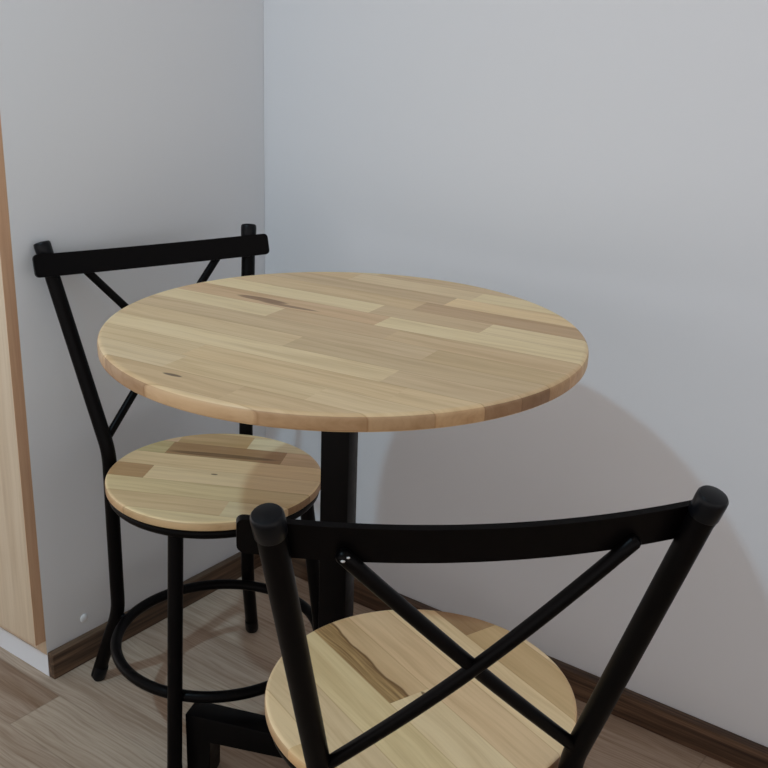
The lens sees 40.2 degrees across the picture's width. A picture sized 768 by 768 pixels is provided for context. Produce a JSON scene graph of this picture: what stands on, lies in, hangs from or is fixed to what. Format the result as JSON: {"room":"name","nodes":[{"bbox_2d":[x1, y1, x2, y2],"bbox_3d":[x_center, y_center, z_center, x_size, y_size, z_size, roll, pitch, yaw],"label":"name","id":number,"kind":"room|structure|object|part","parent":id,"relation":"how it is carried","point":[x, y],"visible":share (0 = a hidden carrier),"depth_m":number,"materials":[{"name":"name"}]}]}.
{"room":"dining nook","nodes":[
{"label":"dining nook","id":0,"kind":"room"},
{"bbox_2d":[0,565,733,767],"bbox_3d":[-0.450,1.212,0.014,5.800,0.060,4.300,16,24,34],"label":"floor","id":1,"kind":"structure","parent":0,"point":[70,720],"depth_m":1.79,"materials":[{"name":"brown wood"}]},
{"bbox_2d":[0,0,264,675],"bbox_3d":[-0.750,-0.780,1.913,0.904,2.400,0.582,16,24,34],"label":"wall","id":2,"kind":"structure","parent":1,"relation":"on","point":[124,123],"depth_m":1.76,"materials":[{"name":"white paint"}]},
{"bbox_3d":[-0.739,-0.693,1.563,0.447,2.324,0.020,16,24,34],"label":"door","id":3,"kind":"part","parent":2,"relation":"part of","materials":[{"name":"brown wood"}]},
{"bbox_2d":[48,552,261,678],"bbox_3d":[-0.418,0.427,2.060,0.016,0.050,0.561,16,24,34],"label":"baseboard","id":4,"kind":"structure","parent":2,"relation":"attached to","point":[76,652],"depth_m":1.98,"materials":[{"name":"brown wood"}]},
{"bbox_2d":[32,223,320,767],"bbox_3d":[-0.287,0.176,1.695,0.400,0.783,0.420,-11,23,-32],"label":"dining chair","id":5,"kind":"object","parent":1,"relation":"on","point":[192,486],"visible":0.75,"depth_m":1.66,"materials":[{"name":"black metal"}]},
{"bbox_3d":[-0.495,0.154,1.731,0.132,0.775,0.026,11,21,24],"label":"leg","id":6,"kind":"part","parent":5,"relation":"part of","materials":[{"name":"black metal"}]},
{"bbox_3d":[-0.375,-0.211,1.718,0.400,0.042,0.038,-11,23,-32],"label":"rail","id":7,"kind":"part","parent":5,"relation":"part of","materials":[{"name":"black metal"}]},
{"bbox_3d":[-0.313,0.409,1.571,0.023,0.409,0.071,4,20,6],"label":"leg","id":8,"kind":"part","parent":5,"relation":"part of","materials":[{"name":"black metal"}]},
{"bbox_3d":[-0.266,0.147,1.653,0.337,0.014,0.337,-11,23,-32],"label":"seat","id":9,"kind":"part","parent":5,"relation":"part of","materials":[{"name":"beige wood"}]},
{"bbox_3d":[-0.267,0.163,1.659,0.330,0.017,0.330,-11,23,-32],"label":"seat frame","id":10,"kind":"part","parent":5,"relation":"part of","materials":[{"name":"black metal"}]},
{"bbox_3d":[-0.243,0.107,1.891,0.026,0.775,0.132,1,20,-3],"label":"leg","id":11,"kind":"part","parent":5,"relation":"part of","materials":[{"name":"black metal"}]},
{"bbox_3d":[-0.106,0.370,1.701,0.071,0.409,0.023,7,20,15],"label":"leg","id":12,"kind":"part","parent":5,"relation":"part of","materials":[{"name":"black metal"}]},
{"bbox_2d":[97,272,588,767],"bbox_3d":[-0.062,0.280,1.465,0.614,0.748,0.614,16,24,34],"label":"round table","id":13,"kind":"object","parent":1,"relation":"on","point":[339,355],"visible":0.89,"depth_m":1.28,"materials":[{"name":"brown wood"}]},
{"bbox_3d":[-0.198,0.561,1.604,0.212,0.110,0.039,8,20,15],"label":"foot arm","id":14,"kind":"part","parent":13,"relation":"part of","materials":[{"name":"black metal"}]},
{"bbox_3d":[-0.065,0.258,1.457,0.040,0.649,0.040,8,20,15],"label":"post","id":15,"kind":"part","parent":13,"relation":"part of","materials":[{"name":"black metal"}]},
{"bbox_2d":[236,485,728,767],"bbox_3d":[0.044,0.391,1.123,0.400,0.783,0.420,-1,20,-9],"label":"dining chair","id":16,"kind":"object","parent":1,"relation":"on","point":[403,686],"visible":1,"depth_m":0.94,"materials":[{"name":"black metal"}]},
{"bbox_3d":[0.039,0.355,1.147,0.330,0.017,0.330,-1,20,-9],"label":"seat frame","id":17,"kind":"part","parent":16,"relation":"part of","materials":[{"name":"black metal"}]},
{"bbox_3d":[-0.081,0.443,0.959,0.026,0.775,0.132,9,21,19],"label":"leg","id":18,"kind":"part","parent":16,"relation":"part of","materials":[{"name":"black metal"}]},
{"bbox_3d":[0.040,0.340,1.141,0.337,0.014,0.337,-1,20,-9],"label":"seat","id":19,"kind":"part","parent":16,"relation":"part of","materials":[{"name":"brown wood"}]},
{"bbox_3d":[0.085,0.118,0.836,0.400,0.042,0.038,-1,20,-9],"label":"rail","id":20,"kind":"part","parent":16,"relation":"part of","materials":[{"name":"black metal"}]},
{"bbox_3d":[0.217,0.437,1.008,0.026,0.775,0.132,-14,25,-38],"label":"leg","id":21,"kind":"part","parent":16,"relation":"part of","materials":[{"name":"black metal"}]},
{"bbox_2d":[263,0,767,746],"bbox_3d":[0.857,-0.611,1.148,5.800,2.700,0.100,16,24,34],"label":"wall","id":22,"kind":"structure","parent":0,"point":[601,166],"depth_m":1.68,"materials":[{"name":"white paint"}]},
{"bbox_2d":[291,558,767,767],"bbox_3d":[1.423,0.835,1.096,4.184,0.050,0.019,16,24,34],"label":"baseboard","id":23,"kind":"structure","parent":22,"relation":"attached to","point":[729,748],"depth_m":1.75,"materials":[{"name":"brown wood"}]}
]}

